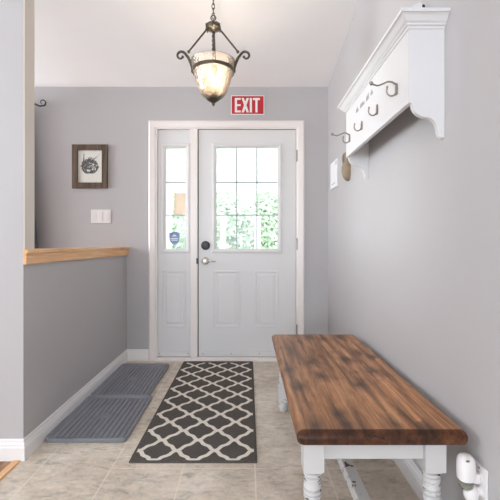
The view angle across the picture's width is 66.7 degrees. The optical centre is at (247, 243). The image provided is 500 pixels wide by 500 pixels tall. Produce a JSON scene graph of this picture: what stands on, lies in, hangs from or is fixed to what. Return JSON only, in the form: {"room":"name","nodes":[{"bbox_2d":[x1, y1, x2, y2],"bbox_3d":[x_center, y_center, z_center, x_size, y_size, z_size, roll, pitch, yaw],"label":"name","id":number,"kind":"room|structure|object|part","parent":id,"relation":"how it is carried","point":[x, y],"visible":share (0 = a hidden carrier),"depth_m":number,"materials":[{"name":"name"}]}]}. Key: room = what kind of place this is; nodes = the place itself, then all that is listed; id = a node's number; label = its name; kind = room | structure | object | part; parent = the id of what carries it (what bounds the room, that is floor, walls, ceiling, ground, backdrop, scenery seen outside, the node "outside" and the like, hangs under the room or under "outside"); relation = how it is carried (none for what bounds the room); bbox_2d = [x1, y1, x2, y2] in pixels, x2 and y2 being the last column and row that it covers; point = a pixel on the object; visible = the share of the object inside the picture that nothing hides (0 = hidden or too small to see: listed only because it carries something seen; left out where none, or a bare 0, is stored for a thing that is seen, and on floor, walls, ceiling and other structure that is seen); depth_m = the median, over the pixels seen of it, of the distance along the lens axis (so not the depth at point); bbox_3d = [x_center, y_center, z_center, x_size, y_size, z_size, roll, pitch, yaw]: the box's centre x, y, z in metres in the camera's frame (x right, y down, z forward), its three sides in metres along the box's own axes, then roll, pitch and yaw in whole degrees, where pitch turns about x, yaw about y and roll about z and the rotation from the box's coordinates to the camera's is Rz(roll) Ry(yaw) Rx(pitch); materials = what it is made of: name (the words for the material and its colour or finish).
{"room":"entryway","nodes":[
{"label":"entryway","id":0,"kind":"room"},
{"bbox_2d":[0,461,11,471],"bbox_3d":[-2.714,1.060,-0.120,3.272,0.060,7.260,0,0,0],"label":"floor","id":1,"kind":"structure","parent":0,"point":[3,464],"depth_m":1.77,"materials":[{"name":"orange wood"}]},
{"bbox_2d":[0,0,32,438],"bbox_3d":[-2.636,-0.332,1.857,3.127,2.724,0.085,0,0,0],"label":"wall","id":2,"kind":"structure","parent":0,"point":[16,278],"depth_m":1.81,"materials":[{"name":"grey paint"}]},
{"bbox_2d":[33,255,126,429],"bbox_3d":[-1.128,0.537,2.630,0.110,0.985,1.460,0,0,0],"label":"wall","id":3,"kind":"structure","parent":0,"point":[80,306],"depth_m":2.34,"materials":[{"name":"grey paint"}]},
{"bbox_2d":[23,0,33,248],"bbox_3d":[-1.070,-0.811,1.857,0.006,1.675,0.083,0,0,0],"label":"trim","id":4,"kind":"structure","parent":3,"relation":"attached to","point":[28,5],"depth_m":1.85,"materials":[{"name":"white wood"}]},
{"bbox_2d":[23,247,128,264],"bbox_3d":[-1.131,0.062,2.586,0.164,0.072,1.549,0,0,0],"label":"trim","id":5,"kind":"structure","parent":3,"relation":"attached to","point":[41,255],"depth_m":2.22,"materials":[{"name":"brown wood"}]},
{"bbox_2d":[34,87,327,348],"bbox_3d":[-1.821,-0.195,3.435,5.058,2.449,0.150,0,0,0],"label":"wall","id":6,"kind":"structure","parent":0,"point":[119,118],"depth_m":3.36,"materials":[{"name":"grey paint"}]},
{"bbox_2d":[34,99,45,106],"bbox_3d":[-2.615,-1.205,3.301,1.770,0.070,0.118,0,0,0],"label":"curtain rod","id":7,"kind":"object","parent":6,"relation":"attached to","point":[42,99],"visible":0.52,"depth_m":3.25,"materials":[{"name":"black metal"}]},
{"bbox_2d":[34,208,38,248],"bbox_3d":[-2.449,-0.094,3.259,1.502,2.188,0.039,0,0,0],"label":"curtain","id":8,"kind":"object","parent":7,"relation":"hanging from","point":[35,228],"visible":0.02,"depth_m":3.25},
{"bbox_2d":[0,349,148,460],"bbox_3d":[-2.538,0.980,2.580,3.324,0.100,1.559,0,0,0],"label":"baseboard","id":9,"kind":"structure","parent":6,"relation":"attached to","point":[10,449],"depth_m":2.12,"materials":[{"name":"white wood"}]},
{"bbox_2d":[72,144,107,187],"bbox_3d":[-1.393,-0.684,3.349,0.312,0.385,0.022,0,0,0],"label":"framed print","id":10,"kind":"object","parent":6,"relation":"attached to","point":[89,161],"visible":1,"depth_m":3.34,"materials":[{"name":"brown wood"}]},
{"bbox_3d":[-1.524,-0.684,3.349,0.050,0.385,0.022,0,0,0],"label":"frame rail","id":11,"kind":"part","parent":10,"relation":"part of","materials":[{"name":"brown wood"}]},
{"bbox_3d":[-1.393,-0.851,3.349,0.212,0.050,0.022,0,0,0],"label":"frame rail","id":12,"kind":"part","parent":10,"relation":"part of","materials":[{"name":"brown wood"}]},
{"bbox_3d":[-1.393,-0.516,3.349,0.212,0.050,0.022,0,0,0],"label":"frame rail","id":13,"kind":"part","parent":10,"relation":"part of","materials":[{"name":"brown wood"}]},
{"bbox_3d":[-1.261,-0.684,3.349,0.050,0.385,0.022,0,0,0],"label":"frame rail","id":14,"kind":"part","parent":10,"relation":"part of","materials":[{"name":"brown wood"}]},
{"bbox_2d":[91,210,110,222],"bbox_3d":[-1.299,-0.244,3.355,0.176,0.120,0.010,0,0,0],"label":"light switch","id":15,"kind":"object","parent":6,"relation":"attached to","point":[97,216],"visible":1,"depth_m":3.35,"materials":[{"name":"white plastic"}]},
{"bbox_2d":[92,212,95,219],"bbox_3d":[-1.357,-0.244,3.352,0.032,0.068,0.004,0,0,0],"label":"rocker switch","id":16,"kind":"object","parent":15,"relation":"attached to","point":[93,213],"depth_m":3.35,"materials":[{"name":"white plastic"}]},
{"bbox_2d":[99,212,102,219],"bbox_3d":[-1.299,-0.244,3.352,0.032,0.068,0.004,0,0,0],"label":"rocker switch","id":17,"kind":"object","parent":15,"relation":"attached to","point":[100,213],"depth_m":3.35,"materials":[{"name":"white plastic"}]},
{"bbox_2d":[158,129,189,355],"bbox_3d":[-0.655,-0.013,3.386,0.284,2.019,0.060,0,0,0],"label":"sidelight panel","id":18,"kind":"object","parent":6,"relation":"in","point":[173,263],"depth_m":3.37,"materials":[{"name":"white wood"}]},
{"bbox_3d":[-0.659,0.488,3.370,0.210,0.506,0.007,0,0,0],"label":"raised panel","id":19,"kind":"part","parent":18,"relation":"part of","materials":[{"name":"white wood"}]},
{"bbox_3d":[-0.655,0.975,3.368,0.284,0.039,0.008,0,0,0],"label":"rail","id":20,"kind":"part","parent":18,"relation":"part of","materials":[{"name":"white wood"}]},
{"bbox_2d":[169,232,179,244],"bbox_3d":[-0.656,-0.053,3.388,0.094,0.118,0.002,0,0,0],"label":"sticker","id":21,"kind":"object","parent":18,"relation":"attached to","point":[173,236],"visible":1,"depth_m":3.39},
{"bbox_3d":[-0.642,-0.407,3.372,0.258,0.974,0.024,0,0,0],"label":"glazing frame","id":22,"kind":"part","parent":18,"relation":"part of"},
{"bbox_2d":[166,182,185,215],"bbox_3d":[-0.642,-0.403,3.384,0.186,0.304,0.011,0,0,0],"label":"window pane","id":23,"kind":"object","parent":18,"relation":"attached to","point":[166,182],"depth_m":3.38,"materials":[{"name":"glass"}]},
{"bbox_2d":[174,193,185,213],"bbox_3d":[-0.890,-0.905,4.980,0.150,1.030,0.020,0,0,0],"label":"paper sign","id":24,"kind":"object","parent":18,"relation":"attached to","point":[179,198],"visible":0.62,"depth_m":4.97,"materials":[{"name":"beige paper"}]},
{"bbox_2d":[157,129,197,357],"bbox_3d":[-0.185,-0.007,3.432,1.290,2.075,0.156,0,0,0],"label":"trim","id":25,"kind":"structure","parent":6,"relation":"attached to","point":[193,132],"depth_m":3.35,"materials":[{"name":"white wood"}]},
{"bbox_2d":[157,356,277,361],"bbox_3d":[-0.185,1.016,3.420,1.230,0.028,0.180,0,0,0],"label":"threshold","id":26,"kind":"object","parent":6,"relation":"attached to","point":[160,358],"depth_m":3.35,"materials":[{"name":"white wood"}]},
{"bbox_2d":[149,121,303,360],"bbox_3d":[-0.190,-0.029,3.350,1.373,2.118,0.020,0,0,0],"label":"trim","id":27,"kind":"structure","parent":6,"relation":"attached to","point":[153,125],"depth_m":3.34,"materials":[{"name":"white wood"}]},
{"bbox_2d":[196,129,297,355],"bbox_3d":[-0.009,-0.010,3.361,0.894,2.020,0.110,0,0,0],"label":"door","id":28,"kind":"structure","parent":6,"relation":"in","point":[247,296],"depth_m":3.37,"materials":[{"name":"white metal"}]},
{"bbox_3d":[-0.378,0.150,3.339,0.066,0.066,0.066,0,0,0],"label":"handle","id":29,"kind":"part","parent":28,"relation":"part of","materials":[{"name":"silver metal"}]},
{"bbox_3d":[-0.187,0.488,3.370,0.238,0.506,0.007,0,0,0],"label":"raised panel","id":30,"kind":"part","parent":28,"relation":"part of","materials":[{"name":"white wood"}]},
{"bbox_2d":[217,148,276,248],"bbox_3d":[-0.009,-0.407,3.384,0.548,0.902,0.011,0,0,0],"label":"grille","id":31,"kind":"object","parent":28,"relation":"attached to","point":[236,182],"depth_m":3.38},
{"bbox_3d":[-0.009,-0.407,3.372,0.620,0.974,0.024,0,0,0],"label":"glazing frame","id":32,"kind":"part","parent":28,"relation":"part of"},
{"bbox_3d":[0.164,0.488,3.370,0.212,0.506,0.007,0,0,0],"label":"raised panel","id":33,"kind":"part","parent":28,"relation":"part of","materials":[{"name":"white wood"}]},
{"bbox_2d":[231,95,263,114],"bbox_3d":[-0.003,-1.227,3.356,0.295,0.171,0.008,0,0,0],"label":"exit sign","id":34,"kind":"object","parent":6,"relation":"attached to","point":[240,104],"visible":1,"depth_m":3.35,"materials":[{"name":"red plastic"}]},
{"bbox_2d":[34,0,358,86],"bbox_3d":[-1.746,-2.070,-0.120,5.208,1.416,7.260,0,0,0],"label":"ceiling","id":35,"kind":"structure","parent":0,"point":[78,43],"depth_m":2.77,"materials":[{"name":"white paint"}]},
{"bbox_2d":[176,0,249,105],"bbox_3d":[-0.210,-1.212,2.300,0.321,0.756,0.321,0,0,45],"label":"pendant lamp","id":36,"kind":"object","parent":35,"relation":"hanging from","point":[213,26],"visible":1,"depth_m":2.29,"materials":[{"name":"beige glass"}]},
{"bbox_3d":[-0.338,-1.172,2.300,0.192,0.270,0.020,0,0,0],"label":"scroll arm","id":37,"kind":"part","parent":36,"relation":"part of","materials":[{"name":"brown metal"}]},
{"bbox_2d":[207,70,212,86],"bbox_3d":[-0.227,-0.993,2.272,0.032,0.109,0.031,0,0,0],"label":"bulb","id":38,"kind":"object","parent":36,"relation":"attached to","point":[210,75],"depth_m":2.26,"materials":[{"name":"beige glass"}]},
{"bbox_3d":[-0.210,-0.990,2.300,0.272,0.230,0.272,0,0,0],"label":"lamp shade","id":39,"kind":"part","parent":36,"relation":"part of","materials":[{"name":"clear glass"}]},
{"bbox_3d":[-0.210,-1.102,2.300,0.018,0.367,0.018,0,0,0],"label":"twisted stem","id":40,"kind":"part","parent":36,"relation":"part of","materials":[{"name":"brown metal"}]},
{"bbox_3d":[-0.210,-1.452,2.300,0.017,0.183,0.017,0,0,45],"label":"chain","id":41,"kind":"part","parent":36,"relation":"part of","materials":[{"name":"brown metal"}]},
{"bbox_3d":[-0.210,-1.172,2.428,0.020,0.270,0.193,0,0,0],"label":"scroll arm","id":42,"kind":"part","parent":36,"relation":"part of","materials":[{"name":"brown metal"}]},
{"bbox_2d":[216,71,220,88],"bbox_3d":[-0.177,-0.993,2.299,0.032,0.109,0.031,0,0,0],"label":"bulb","id":43,"kind":"object","parent":36,"relation":"attached to","point":[218,79],"depth_m":2.29,"materials":[{"name":"beige glass"}]},
{"bbox_3d":[-0.082,-1.172,2.300,0.192,0.270,0.020,0,0,0],"label":"scroll arm","id":44,"kind":"part","parent":36,"relation":"part of","materials":[{"name":"brown metal"}]},
{"bbox_2d":[0,361,419,499],"bbox_3d":[-0.125,1.060,-0.120,1.906,0.060,7.260,0,0,0],"label":"floor","id":45,"kind":"structure","parent":0,"point":[54,471],"depth_m":1.71,"materials":[{"name":"tile"}]},
{"bbox_2d":[0,460,20,480],"bbox_3d":[-1.095,1.026,-0.901,0.040,0.007,5.398,0,0,0],"label":"trim","id":46,"kind":"structure","parent":45,"relation":"on","point":[14,463],"depth_m":1.73,"materials":[{"name":"brown wood"}]},
{"bbox_2d":[45,395,151,442],"bbox_3d":[-0.844,1.018,2.245,0.428,0.024,0.566,0,0,0],"label":"tray","id":47,"kind":"object","parent":45,"relation":"on","point":[99,418],"visible":1,"depth_m":2.18,"materials":[{"name":"grey rubber"}]},
{"bbox_2d":[91,363,168,394],"bbox_3d":[-0.858,1.018,2.870,0.400,0.024,0.669,0,0,0],"label":"tray","id":48,"kind":"object","parent":45,"relation":"on","point":[128,378],"visible":0.83,"depth_m":2.84,"materials":[{"name":"grey rubber"}]},
{"bbox_2d":[129,361,256,462],"bbox_3d":[-0.259,1.026,2.549,0.604,0.009,1.527,0,0,0],"label":"rug","id":49,"kind":"object","parent":45,"relation":"on","point":[206,414],"visible":1,"depth_m":2.21,"materials":[{"name":"black fabric"}]},
{"bbox_2d":[272,334,467,499],"bbox_3d":[0.412,0.800,1.782,0.524,0.460,1.267,0,0,0],"label":"bench","id":50,"kind":"object","parent":45,"relation":"on","point":[345,402],"visible":1,"depth_m":1.31,"materials":[{"name":"brown wood"}]},
{"bbox_3d":[0.217,0.821,2.347,0.064,0.418,0.064,0,0,0],"label":"leg","id":51,"kind":"part","parent":50,"relation":"part of","materials":[{"name":"white paint"}]},
{"bbox_3d":[0.205,0.821,1.212,0.064,0.418,0.064,0,0,0],"label":"leg","id":52,"kind":"part","parent":50,"relation":"part of","materials":[{"name":"white paint"}]},
{"bbox_3d":[0.584,0.821,1.212,0.064,0.418,0.064,0,0,0],"label":"leg","id":53,"kind":"part","parent":50,"relation":"part of","materials":[{"name":"white paint"}]},
{"bbox_2d":[166,149,276,191],"bbox_3d":[-0.400,-1.069,5.200,5.200,0.698,0.120,0,0,0],"label":"sky","id":54,"kind":"structure","parent":0,"point":[175,158],"depth_m":5.16,"materials":[{"name":"white"}]},
{"bbox_2d":[328,0,499,499],"bbox_3d":[0.768,-0.827,-0.120,0.120,3.715,7.260,0,0,0],"label":"wall","id":55,"kind":"structure","parent":0,"point":[414,245],"depth_m":1.46,"materials":[{"name":"grey paint"}]},
{"bbox_2d":[330,158,337,189],"bbox_3d":[0.702,-0.567,3.105,0.012,0.217,0.230,0,0,0],"label":"notice","id":56,"kind":"object","parent":55,"relation":"attached to","point":[334,165],"visible":1,"depth_m":3.07,"materials":[{"name":"white paper"}]},
{"bbox_2d":[331,7,450,178],"bbox_3d":[0.589,-0.603,1.805,0.236,0.444,0.960,0,0,0],"label":"shelf","id":57,"kind":"object","parent":55,"relation":"attached to","point":[406,68],"visible":1,"depth_m":1.43,"materials":[{"name":"white wood"}]},
{"bbox_2d":[342,152,350,180],"bbox_3d":[0.682,-0.565,2.660,0.050,0.245,0.092,0,0,0],"label":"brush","id":58,"kind":"object","parent":57,"relation":"hanging from","point":[346,166],"visible":0.8,"depth_m":2.63,"materials":[{"name":"brown wood"}]},
{"bbox_3d":[0.524,-0.623,1.477,0.106,0.023,0.016,0,0,0],"label":"hat arm","id":59,"kind":"part","parent":57,"relation":"part of","materials":[{"name":"grey metal"}]},
{"bbox_3d":[0.622,-0.799,1.805,0.170,0.052,0.960,0,0,0],"label":"crown","id":60,"kind":"part","parent":57,"relation":"part of","materials":[{"name":"white wood"}]},
{"bbox_2d":[413,2,424,6],"bbox_3d":[0.658,-0.887,1.500,0.084,0.124,0.024,0,0,0],"label":"ornament","id":61,"kind":"object","parent":57,"relation":"on","point":[419,4],"visible":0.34,"depth_m":1.49,"materials":[{"name":"brown metal"}]},
{"bbox_2d":[393,459,442,499],"bbox_3d":[0.701,0.980,-0.120,0.014,0.100,6.960,0,0,0],"label":"baseboard","id":62,"kind":"structure","parent":55,"relation":"attached to","point":[412,473],"depth_m":1.61,"materials":[{"name":"white wood"}]},
{"bbox_2d":[456,452,479,490],"bbox_3d":[0.668,0.692,1.153,0.062,0.105,0.050,0,0,0],"label":"night light","id":63,"kind":"object","parent":55,"relation":"attached to","point":[466,472],"visible":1,"depth_m":1.14,"materials":[{"name":"white plastic"}]},
{"bbox_2d":[474,460,487,499],"bbox_3d":[0.704,0.727,1.154,0.008,0.116,0.072,0,0,0],"label":"wall outlet","id":64,"kind":"object","parent":55,"relation":"attached to","point":[483,485],"visible":0.68,"depth_m":1.14,"materials":[{"name":"white plastic"}]},
{"bbox_2d":[463,485,480,499],"bbox_3d":[0.676,0.753,1.150,0.046,0.054,0.045,0,0,0],"label":"air freshener","id":65,"kind":"object","parent":64,"relation":"attached to","point":[474,494],"visible":0.77,"depth_m":1.14,"materials":[{"name":"white plastic"}]},
{"bbox_3d":[-0.400,1.220,4.430,5.200,0.320,1.840,0,0,0],"label":"floor","id":66,"kind":"structure","parent":0,"visible":0},
{"bbox_2d":[166,191,171,247],"bbox_3d":[-1.100,0.170,5.200,0.100,1.780,0.100,0,0,0],"label":"porch post","id":67,"kind":"object","parent":66,"relation":"on","point":[168,193],"visible":0.24,"depth_m":5.15,"materials":[{"name":"white"}]},
{"bbox_2d":[219,216,226,247],"bbox_3d":[-0.340,0.333,5.160,0.094,1.455,0.104,0,0,0],"label":"railing post","id":68,"kind":"object","parent":66,"relation":"on","point":[222,218],"visible":0.39,"depth_m":5.12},
{"bbox_2d":[254,216,261,247],"bbox_3d":[0.130,0.333,5.160,0.104,1.455,0.104,0,0,0],"label":"railing post","id":69,"kind":"object","parent":66,"relation":"on","point":[259,217],"visible":0.29,"depth_m":5.12,"materials":[{"name":"white"}]},
{"label":"outside","id":70,"kind":"structure","parent":0,"visible":0},
{"bbox_3d":[0.000,1.455,13.755,24.000,0.150,20.490,0,0,0],"label":"ground","id":71,"kind":"structure","parent":70,"visible":0},
{"bbox_2d":[172,192,185,247],"bbox_3d":[-1.773,-0.048,9.638,2.246,2.861,2.109,0,0,0],"label":"shrub","id":72,"kind":"object","parent":71,"relation":"on","point":[178,222],"visible":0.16,"depth_m":9.11,"materials":[{"name":"green plant"}]},
{"bbox_2d":[217,192,276,247],"bbox_3d":[0.021,-0.048,7.236,2.359,2.861,2.273,0,0,0],"label":"shrub","id":73,"kind":"object","parent":71,"relation":"on","point":[226,201],"visible":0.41,"depth_m":6.75,"materials":[{"name":"green plant"}]}
]}

